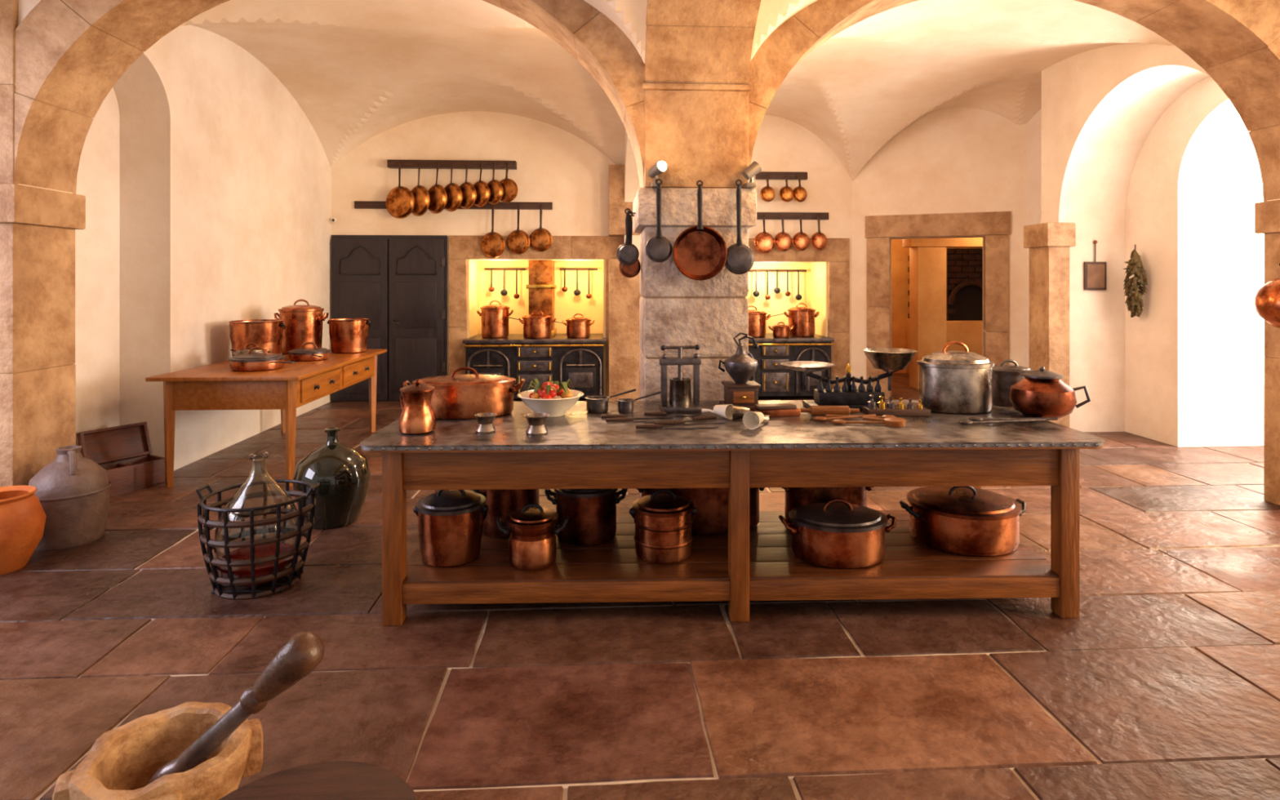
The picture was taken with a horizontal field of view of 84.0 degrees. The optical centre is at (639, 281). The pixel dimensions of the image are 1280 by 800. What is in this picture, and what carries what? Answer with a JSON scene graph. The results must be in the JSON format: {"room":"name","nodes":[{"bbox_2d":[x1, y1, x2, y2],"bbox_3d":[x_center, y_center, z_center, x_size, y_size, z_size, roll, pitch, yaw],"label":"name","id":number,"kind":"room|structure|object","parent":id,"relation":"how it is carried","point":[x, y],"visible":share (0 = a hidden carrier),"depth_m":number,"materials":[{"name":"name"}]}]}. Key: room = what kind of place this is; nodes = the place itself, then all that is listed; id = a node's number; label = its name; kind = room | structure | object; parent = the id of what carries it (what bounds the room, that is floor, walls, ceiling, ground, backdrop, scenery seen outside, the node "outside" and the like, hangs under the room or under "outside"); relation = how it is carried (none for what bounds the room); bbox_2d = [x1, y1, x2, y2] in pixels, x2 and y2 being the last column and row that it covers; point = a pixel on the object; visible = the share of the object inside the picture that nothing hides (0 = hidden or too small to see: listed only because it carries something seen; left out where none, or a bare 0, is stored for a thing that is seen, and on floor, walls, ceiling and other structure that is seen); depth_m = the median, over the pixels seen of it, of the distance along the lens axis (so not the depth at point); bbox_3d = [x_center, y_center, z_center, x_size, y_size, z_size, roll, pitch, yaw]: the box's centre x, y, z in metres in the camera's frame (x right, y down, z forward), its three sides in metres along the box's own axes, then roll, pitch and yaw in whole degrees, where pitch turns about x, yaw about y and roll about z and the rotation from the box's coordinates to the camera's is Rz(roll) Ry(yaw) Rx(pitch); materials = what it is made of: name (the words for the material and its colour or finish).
{"room":"historic interior","nodes":[
{"label":"historic interior","id":0,"kind":"room"},
{"bbox_2d":[0,0,85,487],"bbox_3d":[-4.400,-0.500,4.463,1.370,4.200,0.585,0,0,-3],"label":"pillar","id":1,"kind":"structure","parent":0,"point":[37,225],"depth_m":4.37,"materials":[{"name":"stone"}]},
{"bbox_2d":[74,24,331,470],"bbox_3d":[-4.291,-0.600,7.160,0.580,4.400,5.050,0,0,-3],"label":"wall","id":2,"kind":"structure","parent":0,"point":[206,184],"depth_m":6.28,"materials":[{"name":"paint"}]},
{"bbox_2d":[179,0,625,168],"bbox_3d":[-2.055,-1.900,7.212,3.930,0.900,4.820,0,0,-3],"label":"ceiling","id":3,"kind":"structure","parent":0,"point":[358,71],"depth_m":7.64,"materials":[{"name":"paint"}]},
{"bbox_2d":[331,111,851,395],"bbox_3d":[-0.682,-0.600,10.153,7.300,4.400,0.950,0,0,-3],"label":"wall","id":4,"kind":"structure","parent":0,"point":[554,165],"depth_m":9.67,"materials":[{"name":"paint"}]},
{"bbox_2d":[331,235,447,401],"bbox_3d":[-3.345,0.490,9.457,1.510,2.220,0.160,0,0,-3],"label":"door","id":5,"kind":"structure","parent":4,"relation":"in","point":[397,282],"depth_m":9.46,"materials":[{"name":"paint"}]},
{"bbox_2d":[386,160,516,169],"bbox_3d":[-2.505,-1.565,9.493,1.690,0.100,0.175,0,0,-3],"label":"hanging rail","id":6,"kind":"object","parent":4,"relation":"attached to","point":[393,164],"visible":1,"depth_m":9.46,"materials":[{"name":"brown wood"}]},
{"bbox_2d":[386,162,414,218],"bbox_3d":[-3.162,-1.199,9.335,0.428,0.747,0.062,-2,0,14],"label":"frying pan","id":7,"kind":"object","parent":6,"relation":"hanging from","point":[400,201],"visible":1,"depth_m":9.31,"materials":[{"name":"brown metal"}]},
{"bbox_2d":[410,162,429,216],"bbox_3d":[-2.921,-1.216,9.348,0.408,0.713,0.062,0,0,31],"label":"frying pan","id":8,"kind":"object","parent":6,"relation":"hanging from","point":[421,196],"visible":0.85,"depth_m":9.30,"materials":[{"name":"brown metal"}]},
{"bbox_2d":[427,162,447,213],"bbox_3d":[-2.688,-1.233,9.358,0.388,0.679,0.062,2,1,31],"label":"frying pan","id":9,"kind":"object","parent":6,"relation":"hanging from","point":[437,194],"visible":0.87,"depth_m":9.32,"materials":[{"name":"brown metal"}]},
{"bbox_2d":[444,162,462,211],"bbox_3d":[-2.495,-1.248,9.373,0.378,0.650,0.062,-2,-1,31],"label":"frying pan","id":10,"kind":"object","parent":6,"relation":"hanging from","point":[454,193],"visible":0.87,"depth_m":9.32,"materials":[{"name":"brown metal"}]},
{"bbox_2d":[459,162,476,208],"bbox_3d":[-2.302,-1.265,9.381,0.358,0.616,0.062,0,0,31],"label":"frying pan","id":11,"kind":"object","parent":6,"relation":"hanging from","point":[468,193],"visible":0.82,"depth_m":9.33,"materials":[{"name":"brown metal"}]},
{"bbox_2d":[473,162,489,207],"bbox_3d":[-2.119,-1.279,9.388,0.348,0.587,0.062,2,1,31],"label":"frying pan","id":12,"kind":"object","parent":6,"relation":"hanging from","point":[482,190],"visible":0.86,"depth_m":9.34,"materials":[{"name":"brown metal"}]},
{"bbox_2d":[487,163,503,204],"bbox_3d":[-1.946,-1.296,9.401,0.328,0.553,0.062,-2,-1,31],"label":"frying pan","id":13,"kind":"object","parent":6,"relation":"hanging from","point":[496,191],"visible":0.84,"depth_m":9.35,"materials":[{"name":"brown metal"}]},
{"bbox_2d":[499,163,518,202],"bbox_3d":[-1.769,-1.311,9.407,0.318,0.524,0.062,0,0,14],"label":"frying pan","id":14,"kind":"object","parent":6,"relation":"hanging from","point":[510,189],"visible":0.88,"depth_m":9.38,"materials":[{"name":"brown metal"}]},
{"bbox_2d":[354,200,552,209],"bbox_3d":[-2.498,-1.025,9.544,2.630,0.100,0.075,0,0,-3],"label":"hanging rail","id":15,"kind":"object","parent":4,"relation":"attached to","point":[357,204],"visible":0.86,"depth_m":9.59,"materials":[{"name":"brown wood"}]},
{"bbox_2d":[480,204,505,257],"bbox_3d":[-1.972,-0.674,9.496,0.348,0.717,0.062,0,0,8],"label":"frying pan","id":16,"kind":"object","parent":15,"relation":"hanging from","point":[492,245],"visible":0.98,"depth_m":9.47,"materials":[{"name":"brown metal"}]},
{"bbox_2d":[506,204,529,253],"bbox_3d":[-1.633,-0.700,9.514,0.328,0.667,0.062,0,0,8],"label":"frying pan","id":17,"kind":"object","parent":15,"relation":"hanging from","point":[517,241],"visible":1,"depth_m":9.49,"materials":[{"name":"brown metal"}]},
{"bbox_2d":[529,204,552,251],"bbox_3d":[-1.333,-0.717,9.529,0.318,0.632,0.062,0,0,8],"label":"frying pan","id":18,"kind":"object","parent":15,"relation":"hanging from","point":[540,239],"visible":1,"depth_m":9.51,"materials":[{"name":"brown metal"}]},
{"bbox_2d":[448,235,624,399],"bbox_3d":[-1.341,0.490,9.640,2.470,2.220,0.065,0,0,-3],"label":"surround","id":19,"kind":"object","parent":4,"relation":"attached to","point":[461,248],"visible":0.56,"depth_m":9.56,"materials":[{"name":"stone"}]},
{"bbox_2d":[608,164,642,400],"bbox_3d":[0.013,0.025,9.599,0.870,3.150,0.330,0,0,-3],"label":"pilaster","id":20,"kind":"object","parent":4,"relation":"attached to","point":[624,295],"visible":0.36,"depth_m":9.42,"materials":[{"name":"stone"}]},
{"bbox_2d":[748,269,806,300],"bbox_3d":[1.829,0.050,10.485,1.270,0.451,0.140,0,0,-3],"label":"utensil rail","id":21,"kind":"object","parent":4,"relation":"attached to","point":[776,290],"visible":0.84,"depth_m":10.45,"materials":[{"name":"brown metal"}]},
{"bbox_2d":[755,171,807,179],"bbox_3d":[1.947,-1.455,9.757,0.710,0.100,0.115,0,0,-3],"label":"hanging rail","id":22,"kind":"object","parent":4,"relation":"attached to","point":[762,175],"visible":0.89,"depth_m":9.75,"materials":[{"name":"brown wood"}]},
{"bbox_2d":[756,212,828,219],"bbox_3d":[2.051,-0.905,9.782,1.120,0.100,0.075,0,0,-3],"label":"hanging rail","id":23,"kind":"object","parent":4,"relation":"attached to","point":[768,215],"visible":0.86,"depth_m":9.79,"materials":[{"name":"brown wood"}]},
{"bbox_2d":[754,214,773,253],"bbox_3d":[1.698,-0.647,9.688,0.298,0.532,0.062,0,0,-14],"label":"frying pan","id":24,"kind":"object","parent":23,"relation":"hanging from","point":[763,241],"visible":1,"depth_m":9.66,"materials":[{"name":"orange metal"}]},
{"bbox_2d":[773,214,791,251],"bbox_3d":[1.958,-0.662,9.702,0.268,0.502,0.062,0,0,-14],"label":"frying pan","id":25,"kind":"object","parent":23,"relation":"hanging from","point":[782,240],"visible":1,"depth_m":9.68,"materials":[{"name":"orange metal"}]},
{"bbox_2d":[748,237,849,389],"bbox_3d":[1.769,0.500,9.803,2.260,2.200,0.065,0,0,-3],"label":"trim","id":26,"kind":"structure","parent":4,"relation":"attached to","point":[836,252],"depth_m":9.82,"materials":[{"name":"stone"}]},
{"bbox_2d":[583,0,647,63],"bbox_3d":[-1.993,-1.675,2.389,4.310,0.950,3.980,0,0,-3],"label":"ceiling","id":27,"kind":"structure","parent":0,"point":[629,15],"depth_m":4.30,"materials":[{"name":"paint"}]},
{"bbox_2d":[624,129,639,258],"bbox_3d":[0.212,-0.600,7.421,0.620,4.400,4.700,0,0,-3],"label":"wall","id":28,"kind":"structure","parent":0,"point":[631,175],"depth_m":9.22,"materials":[{"name":"paint"}]},
{"bbox_2d":[0,373,1279,799],"bbox_3d":[1.335,1.605,5.430,15.234,0.014,15.305,0,0,-3],"label":"floor","id":29,"kind":"structure","parent":0,"point":[1165,683],"depth_m":2.93,"materials":[{"name":"tile"}]},
{"bbox_2d":[0,485,46,575],"bbox_3d":[-3.572,1.390,3.958,0.410,0.420,0.410,0,0,-3],"label":"terracotta pot","id":30,"kind":"object","parent":29,"relation":"on","point":[23,517],"visible":1,"depth_m":3.91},
{"bbox_2d":[28,445,111,550],"bbox_3d":[-3.535,1.312,4.401,0.422,0.576,0.422,0,0,-3],"label":"jug","id":31,"kind":"object","parent":29,"relation":"on","point":[73,491],"visible":0.88,"depth_m":4.28,"materials":[{"name":"ceramic"}]},
{"bbox_2d":[76,421,165,496],"bbox_3d":[-4.016,1.369,5.523,0.358,0.461,0.460,0,0,29],"label":"wooden box","id":32,"kind":"object","parent":29,"relation":"on","point":[123,451],"visible":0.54,"depth_m":5.53,"materials":[{"name":"brown wood"}]},
{"bbox_2d":[52,701,262,799],"bbox_3d":[-1.296,1.425,1.932,0.406,0.350,0.407,0,0,13],"label":"mortar","id":33,"kind":"object","parent":29,"relation":"on","point":[121,763],"visible":0.91,"depth_m":1.96,"materials":[{"name":"stone"}]},
{"bbox_2d":[146,631,324,785],"bbox_3d":[-1.095,1.178,1.924,0.487,0.466,0.104,0,0,5],"label":"pestle","id":34,"kind":"object","parent":33,"relation":"in","point":[300,655],"visible":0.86,"depth_m":1.89,"materials":[{"name":"brown wood"}]},
{"bbox_2d":[195,479,319,599],"bbox_3d":[-2.020,1.343,3.769,0.555,0.520,0.554,0,0,43],"label":"basket","id":35,"kind":"object","parent":29,"relation":"on","point":[217,582],"visible":0.84,"depth_m":3.60,"materials":[{"name":"black metal"}]},
{"bbox_2d":[213,451,302,588],"bbox_3d":[-2.020,1.236,3.769,0.410,0.655,0.410,0,0,-3],"label":"demijohn","id":36,"kind":"object","parent":35,"relation":"in","point":[260,489],"visible":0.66,"depth_m":3.65,"materials":[{"name":"glass"}]},
{"bbox_2d":[145,349,386,488],"bbox_3d":[-3.248,1.165,6.549,1.138,0.870,2.240,0,0,-3],"label":"side table","id":37,"kind":"object","parent":29,"relation":"on","point":[214,386],"visible":0.89,"depth_m":5.56,"materials":[{"name":"brown wood"}]},
{"bbox_2d":[228,319,285,356],"bbox_3d":[-3.608,0.548,6.695,0.476,0.362,0.464,0,0,19],"label":"cauldron","id":38,"kind":"object","parent":37,"relation":"on","point":[267,334],"visible":0.75,"depth_m":6.52,"materials":[{"name":"metal"}]},
{"bbox_2d":[227,346,294,371],"bbox_3d":[-3.123,0.637,5.838,0.425,0.184,0.676,0,0,-35],"label":"saute pan","id":39,"kind":"object","parent":37,"relation":"on","point":[255,362],"visible":1,"depth_m":5.79,"materials":[{"name":"metal"}]},
{"bbox_2d":[274,299,328,354],"bbox_3d":[-3.466,0.455,7.279,0.426,0.548,0.426,0,0,41],"label":"stockpot","id":40,"kind":"object","parent":37,"relation":"on","point":[303,323],"visible":0.77,"depth_m":7.12,"materials":[{"name":"metal"}]},
{"bbox_2d":[287,342,330,361],"bbox_3d":[-3.059,0.647,6.521,0.366,0.164,0.626,0,0,-15],"label":"saute pan","id":41,"kind":"object","parent":37,"relation":"on","point":[312,353],"visible":1,"depth_m":6.52,"materials":[{"name":"metal"}]},
{"bbox_2d":[327,318,370,353],"bbox_3d":[-3.013,0.558,7.356,0.411,0.342,0.400,0,0,22],"label":"cauldron","id":42,"kind":"object","parent":37,"relation":"on","point":[347,335],"visible":1,"depth_m":7.20,"materials":[{"name":"metal"}]},
{"bbox_2d":[218,760,418,799],"bbox_3d":[-0.745,1.399,1.513,0.540,0.407,0.540,0,0,-3],"label":"round stool","id":43,"kind":"object","parent":29,"relation":"on","point":[334,780],"visible":1,"depth_m":1.69,"materials":[{"name":"brown wood"}]},
{"bbox_2d":[292,426,370,529],"bbox_3d":[-2.051,1.288,4.739,0.480,0.625,0.480,0,0,-3],"label":"demijohn","id":44,"kind":"object","parent":29,"relation":"on","point":[343,473],"visible":0.91,"depth_m":4.59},
{"bbox_2d":[462,333,605,398],"bbox_3d":[-1.411,1.180,9.813,1.870,0.840,1.054,0,0,-3],"label":"stove","id":45,"kind":"object","parent":29,"relation":"on","point":[559,357],"visible":0.74,"depth_m":9.38,"materials":[{"name":"black metal"}]},
{"bbox_2d":[476,300,513,338],"bbox_3d":[-1.968,0.506,9.660,0.397,0.505,0.406,0,0,43],"label":"stockpot","id":46,"kind":"object","parent":45,"relation":"on","point":[494,317],"visible":1,"depth_m":9.51,"materials":[{"name":"metal"}]},
{"bbox_2d":[508,310,556,338],"bbox_3d":[-1.487,0.571,9.691,0.685,0.376,0.406,0,0,41],"label":"copper saucepan","id":47,"kind":"object","parent":45,"relation":"on","point":[535,326],"visible":1,"depth_m":9.45,"materials":[{"name":"metal"}]},
{"bbox_2d":[526,260,556,336],"bbox_3d":[-1.397,0.230,10.121,0.390,1.059,0.520,0,0,-3],"label":"flue pipe","id":48,"kind":"object","parent":45,"relation":"on","point":[541,286],"depth_m":9.89,"materials":[{"name":"brown metal"}]},
{"bbox_2d":[554,313,595,337],"bbox_3d":[-0.951,0.596,9.664,0.673,0.327,0.346,0,0,-3],"label":"copper saucepan","id":49,"kind":"object","parent":45,"relation":"on","point":[576,327],"visible":1,"depth_m":9.54,"materials":[{"name":"metal"}]},
{"bbox_2d":[360,400,1104,626],"bbox_3d":[0.434,1.170,3.833,3.470,0.860,1.179,0,0,-1],"label":"worktable","id":50,"kind":"object","parent":29,"relation":"on","point":[579,450],"visible":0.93,"depth_m":3.37,"materials":[{"name":"brown wood"}]},
{"bbox_2d":[398,379,436,435],"bbox_3d":[-1.106,0.610,3.504,0.202,0.259,0.194,0,0,-3],"label":"jug","id":51,"kind":"object","parent":50,"relation":"on","point":[417,416],"visible":1,"depth_m":3.44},
{"bbox_2d":[413,489,488,567],"bbox_3d":[-0.961,1.216,3.615,0.345,0.367,0.345,0,0,29],"label":"stockpot","id":52,"kind":"object","parent":50,"relation":"on","point":[451,522],"visible":0.97,"depth_m":3.49,"materials":[{"name":"metal"}]},
{"bbox_2d":[402,366,524,419],"bbox_3d":[-0.979,0.607,3.974,0.666,0.264,0.398,0,0,-6],"label":"copper pot","id":53,"kind":"object","parent":50,"relation":"on","point":[455,397],"visible":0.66,"depth_m":3.82,"materials":[{"name":"metal"}]},
{"bbox_2d":[474,412,497,434],"bbox_3d":[-0.759,0.697,3.495,0.110,0.085,0.110,0,0,-3],"label":"cup","id":54,"kind":"object","parent":50,"relation":"on","point":[485,420],"visible":1,"depth_m":3.46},
{"bbox_2d":[471,488,539,538],"bbox_3d":[-0.742,1.198,4.027,0.376,0.401,0.384,0,0,14],"label":"stockpot","id":55,"kind":"object","parent":50,"relation":"on","point":[500,503],"visible":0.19,"depth_m":3.87,"materials":[{"name":"metal"}]},
{"bbox_2d":[495,503,568,570],"bbox_3d":[-0.537,1.253,3.547,0.315,0.292,0.264,0,0,34],"label":"copper pot","id":56,"kind":"object","parent":50,"relation":"on","point":[533,531],"visible":1,"depth_m":3.46,"materials":[{"name":"metal"}]},
{"bbox_2d":[524,413,549,435],"bbox_3d":[-0.502,0.694,3.458,0.120,0.090,0.120,0,0,-3],"label":"cup","id":57,"kind":"object","parent":50,"relation":"on","point":[536,421],"visible":1,"depth_m":3.42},
{"bbox_2d":[516,378,583,417],"bbox_3d":[-0.498,0.642,3.959,0.369,0.193,0.369,0,0,11],"label":"bowl","id":58,"kind":"object","parent":50,"relation":"on","point":[553,400],"visible":1,"depth_m":3.88,"materials":[{"name":"white ceramic"}]},
{"bbox_2d":[544,488,627,546],"bbox_3d":[-0.295,1.215,3.910,0.388,0.369,0.357,0,0,-44],"label":"stockpot","id":59,"kind":"object","parent":50,"relation":"on","point":[591,513],"visible":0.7,"depth_m":3.77,"materials":[{"name":"metal"}]},
{"bbox_2d":[585,388,636,413],"bbox_3d":[-0.141,0.696,4.146,0.142,0.085,0.431,0,0,45],"label":"saucepan","id":60,"kind":"object","parent":50,"relation":"on","point":[597,403],"visible":1,"depth_m":4.00,"materials":[{"name":"metal"}]},
{"bbox_2d":[616,391,660,413],"bbox_3d":[-0.011,0.701,4.149,0.108,0.076,0.398,0,0,29],"label":"saucepan","id":61,"kind":"object","parent":50,"relation":"on","point":[625,406],"visible":1,"depth_m":3.99,"materials":[{"name":"metal"}]},
{"bbox_2d":[629,488,697,564],"bbox_3d":[0.119,1.232,3.651,0.315,0.335,0.315,0,0,37],"label":"copper pot","id":62,"kind":"object","parent":50,"relation":"on","point":[663,522],"visible":1,"depth_m":3.54,"materials":[{"name":"metal"}]},
{"bbox_2d":[658,344,702,413],"bbox_3d":[0.231,0.551,4.088,0.240,0.376,0.180,0,0,-9],"label":"press","id":63,"kind":"object","parent":50,"relation":"on","point":[680,389],"visible":1,"depth_m":4.06,"materials":[{"name":"metal"}]},
{"bbox_2d":[635,487,764,535],"bbox_3d":[0.347,1.189,4.084,0.806,0.420,0.374,0,0,-3],"label":"pan","id":64,"kind":"object","parent":50,"relation":"on","point":[711,517],"visible":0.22,"depth_m":3.91,"materials":[{"name":"metal"}]},
{"bbox_2d":[718,332,760,408],"bbox_3d":[0.574,0.516,4.122,0.242,0.446,0.208,0,0,-3],"label":"mill","id":65,"kind":"object","parent":50,"relation":"on","point":[740,392],"visible":0.94,"depth_m":4.05,"materials":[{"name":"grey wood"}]},
{"bbox_2d":[742,411,768,429],"bbox_3d":[0.611,0.693,3.638,0.092,0.092,0.203,0,0,33],"label":"scoop","id":66,"kind":"object","parent":50,"relation":"on","point":[751,420],"visible":1,"depth_m":3.60,"materials":[{"name":"white ceramic"}]},
{"bbox_2d":[750,403,800,417],"bbox_3d":[0.746,0.709,3.924,0.260,0.060,0.100,0,0,-12],"label":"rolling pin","id":67,"kind":"object","parent":50,"relation":"on","point":[772,410],"visible":0.85,"depth_m":3.89,"materials":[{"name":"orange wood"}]},
{"bbox_2d":[781,486,874,521],"bbox_3d":[1.059,1.193,4.061,0.586,0.412,0.380,0,0,-3],"label":"stockpot","id":68,"kind":"object","parent":50,"relation":"on","point":[794,497],"visible":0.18,"depth_m":3.92,"materials":[{"name":"metal"}]},
{"bbox_2d":[800,405,859,415],"bbox_3d":[1.046,0.711,3.920,0.320,0.053,0.054,0,0,3],"label":"rolling pin","id":69,"kind":"object","parent":50,"relation":"on","point":[813,410],"visible":0.98,"depth_m":3.90,"materials":[{"name":"brown wood"}]},
{"bbox_2d":[778,498,896,568],"bbox_3d":[1.011,1.254,3.638,0.498,0.289,0.442,0,0,37],"label":"casserole","id":70,"kind":"object","parent":50,"relation":"on","point":[844,534],"visible":1,"depth_m":3.50,"materials":[{"name":"metal"}]},
{"bbox_2d":[780,347,917,410],"bbox_3d":[1.221,0.570,4.170,0.790,0.338,0.315,0,0,0],"label":"balance scale","id":71,"kind":"object","parent":50,"relation":"on","point":[886,359],"visible":0.98,"depth_m":4.12,"materials":[{"name":"metal"}]},
{"bbox_2d":[862,394,930,416],"bbox_3d":[1.425,0.683,3.960,0.340,0.112,0.120,0,0,0],"label":"weight","id":72,"kind":"object","parent":50,"relation":"on","point":[900,410],"visible":1,"depth_m":3.94,"materials":[{"name":"brown wood"}]},
{"bbox_2d":[916,341,994,414],"bbox_3d":[1.818,0.541,4.101,0.426,0.396,0.341,0,0,-3],"label":"stockpot","id":73,"kind":"object","parent":50,"relation":"on","point":[951,382],"visible":0.99,"depth_m":3.97,"materials":[{"name":"metal"}]},
{"bbox_2d":[899,486,1026,555],"bbox_3d":[1.750,1.248,3.857,0.560,0.303,0.559,0,0,39],"label":"casserole","id":74,"kind":"object","parent":50,"relation":"on","point":[970,521],"visible":0.98,"depth_m":3.67,"materials":[{"name":"metal"}]},
{"bbox_2d":[991,359,1033,407],"bbox_3d":[2.228,0.604,4.293,0.266,0.271,0.266,0,0,-3],"label":"lidded pot","id":75,"kind":"object","parent":50,"relation":"on","point":[1003,376],"visible":0.55,"depth_m":4.21,"materials":[{"name":"metal"}]},
{"bbox_2d":[1008,366,1090,418],"bbox_3d":[2.218,0.603,3.921,0.330,0.272,0.330,0,0,-20],"label":"copper kettle","id":76,"kind":"object","parent":50,"relation":"on","point":[1042,393],"visible":1,"depth_m":3.82,"materials":[{"name":"metal"}]},
{"bbox_2d":[747,333,834,395],"bbox_3d":[1.795,1.180,9.981,1.590,0.840,1.054,0,0,-3],"label":"stove","id":77,"kind":"object","parent":29,"relation":"on","point":[775,379],"visible":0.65,"depth_m":9.54,"materials":[{"name":"black metal"}]},
{"bbox_2d":[748,305,784,337],"bbox_3d":[1.630,0.545,9.886,0.694,0.428,0.426,0,0,-38],"label":"copper saucepan","id":78,"kind":"object","parent":77,"relation":"on","point":[757,319],"visible":0.6,"depth_m":9.63,"materials":[{"name":"metal"}]},
{"bbox_2d":[783,302,819,337],"bbox_3d":[2.246,0.527,9.881,0.387,0.464,0.402,0,0,44],"label":"stockpot","id":79,"kind":"object","parent":77,"relation":"on","point":[802,318],"visible":0.99,"depth_m":9.73,"materials":[{"name":"metal"}]},
{"bbox_2d":[906,248,982,373],"bbox_3d":[5.720,0.525,12.006,2.080,2.150,0.980,0,0,-3],"label":"oven","id":80,"kind":"object","parent":29,"relation":"on","point":[964,265],"visible":0.3,"depth_m":11.80,"materials":[{"name":"paint"}]},
{"bbox_2d":[1023,222,1075,427],"bbox_3d":[4.419,0.490,7.684,0.310,2.220,0.435,0,0,-3],"label":"pier","id":81,"kind":"object","parent":29,"relation":"on","point":[1049,244],"visible":0.77,"depth_m":7.51,"materials":[{"name":"stone"}]},
{"bbox_2d":[18,0,1279,200],"bbox_3d":[0.402,-1.740,4.743,8.340,2.320,0.470,0,0,-3],"label":"wall","id":82,"kind":"structure","parent":0,"point":[25,6],"depth_m":4.29,"materials":[{"name":"paint"}]},
{"bbox_2d":[13,0,1279,201],"bbox_3d":[0.403,-1.485,4.725,8.960,1.810,0.505,0,0,-3],"label":"stone arches","id":83,"kind":"structure","parent":82,"relation":"attached to","point":[69,55],"depth_m":4.54,"materials":[{"name":"stone"}]},
{"bbox_2d":[632,83,756,497],"bbox_3d":[0.341,0.125,4.774,0.750,2.950,0.720,0,0,-3],"label":"pillar","id":84,"kind":"structure","parent":0,"point":[700,131],"depth_m":4.45,"materials":[{"name":"stone"}]},
{"bbox_2d":[626,183,740,216],"bbox_3d":[0.195,-0.523,4.498,0.848,0.156,0.349,0,0,32],"label":"hooks","id":85,"kind":"object","parent":84,"relation":"attached to","point":[659,184],"visible":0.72,"depth_m":4.37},
{"bbox_2d":[616,208,639,265],"bbox_3d":[-0.078,-0.294,4.641,0.148,0.377,0.077,0,0,-3],"label":"ladle","id":86,"kind":"object","parent":85,"relation":"hanging from","point":[628,254],"visible":1,"depth_m":4.64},
{"bbox_2d":[618,210,640,277],"bbox_3d":[-0.066,-0.255,4.801,0.148,0.457,0.077,0,0,-3],"label":"ladle","id":87,"kind":"object","parent":85,"relation":"hanging from","point":[633,270],"visible":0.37,"depth_m":4.77,"materials":[{"name":"orange metal"}]},
{"bbox_2d":[645,178,672,262],"bbox_3d":[0.117,-0.375,4.361,0.166,0.516,0.037,0,0,-3],"label":"skimmer","id":88,"kind":"object","parent":85,"relation":"hanging from","point":[659,248],"visible":1,"depth_m":4.35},
{"bbox_2d":[672,180,727,280],"bbox_3d":[0.367,-0.315,4.374,0.338,0.617,0.073,0,0,-3],"label":"frying pan","id":89,"kind":"object","parent":85,"relation":"hanging from","point":[700,252],"visible":1,"depth_m":4.40,"materials":[{"name":"metal"}]},
{"bbox_2d":[724,179,754,274],"bbox_3d":[0.612,-0.338,4.381,0.194,0.590,0.047,0,0,-3],"label":"skimmer","id":90,"kind":"object","parent":85,"relation":"hanging from","point":[740,258],"visible":1,"depth_m":4.36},
{"bbox_2d":[644,0,761,84],"bbox_3d":[0.452,-1.830,2.592,0.665,1.220,4.730,0,0,-3],"label":"arch","id":91,"kind":"object","parent":84,"relation":"on","point":[688,42],"depth_m":4.34,"materials":[{"name":"stone"}]},
{"bbox_2d":[751,0,817,59],"bbox_3d":[2.970,-1.675,2.649,4.430,0.950,3.980,0,0,-3],"label":"ceiling","id":92,"kind":"structure","parent":0,"point":[771,13],"depth_m":4.31,"materials":[{"name":"paint"}]},
{"bbox_2d":[891,239,982,373],"bbox_3d":[4.888,0.100,10.871,4.300,3.000,3.600,0,0,-3],"label":"wall","id":93,"kind":"structure","parent":0,"point":[900,255],"depth_m":12.46,"materials":[{"name":"paint"}]},
{"bbox_2d":[902,237,982,389],"bbox_3d":[4.646,0.400,10.698,2.200,2.400,0.320,0,0,-3],"label":"trim","id":94,"kind":"structure","parent":93,"relation":"attached to","point":[927,256],"depth_m":10.54,"materials":[{"name":"paint"}]},
{"bbox_2d":[851,106,1026,396],"bbox_3d":[4.204,-0.600,9.599,2.650,4.400,0.450,0,0,22],"label":"wall","id":95,"kind":"structure","parent":0,"point":[955,159],"depth_m":9.42,"materials":[{"name":"paint"}]},
{"bbox_2d":[865,211,1010,399],"bbox_3d":[3.977,0.350,9.583,1.780,2.500,0.350,0,0,22],"label":"trim","id":96,"kind":"structure","parent":95,"relation":"attached to","point":[995,225],"depth_m":9.39,"materials":[{"name":"stone"}]},
{"bbox_2d":[764,0,1173,181],"bbox_3d":[2.938,-1.840,7.474,4.850,0.980,4.820,0,0,-3],"label":"ceiling","id":97,"kind":"structure","parent":0,"point":[866,83],"depth_m":7.56,"materials":[{"name":"paint"}]},
{"bbox_2d":[1026,43,1265,446],"bbox_3d":[5.526,-0.600,7.199,2.130,4.400,4.600,0,0,-3],"label":"wall","id":98,"kind":"structure","parent":0,"point":[1130,144],"depth_m":6.99,"materials":[{"name":"paint"}]},
{"bbox_2d":[1084,240,1106,289],"bbox_3d":[4.832,-0.175,7.546,0.240,0.530,0.038,0,0,-3],"label":"framed notice","id":99,"kind":"object","parent":98,"relation":"attached to","point":[1095,273],"visible":1,"depth_m":7.54,"materials":[{"name":"brown wood"}]},
{"bbox_2d":[1122,244,1147,317],"bbox_3d":[5.064,-0.003,7.296,0.179,0.753,0.298,0,0,-3],"label":"bunch","id":100,"kind":"object","parent":98,"relation":"attached to","point":[1135,266],"visible":1,"depth_m":7.24,"materials":[{"name":"green plant"}]},
{"bbox_2d":[1254,200,1279,505],"bbox_3d":[5.157,-0.500,4.964,1.270,4.200,0.585,0,0,-3],"label":"pillar","id":101,"kind":"structure","parent":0,"point":[1267,214],"depth_m":5.12,"materials":[{"name":"stone"}]},
{"bbox_2d":[1253,262,1279,328],"bbox_3d":[4.466,0.098,5.011,0.145,0.465,0.360,0,0,-3],"label":"copper pan","id":102,"kind":"object","parent":101,"relation":"attached to","point":[1267,299],"visible":1,"depth_m":5.00,"materials":[{"name":"metal"}]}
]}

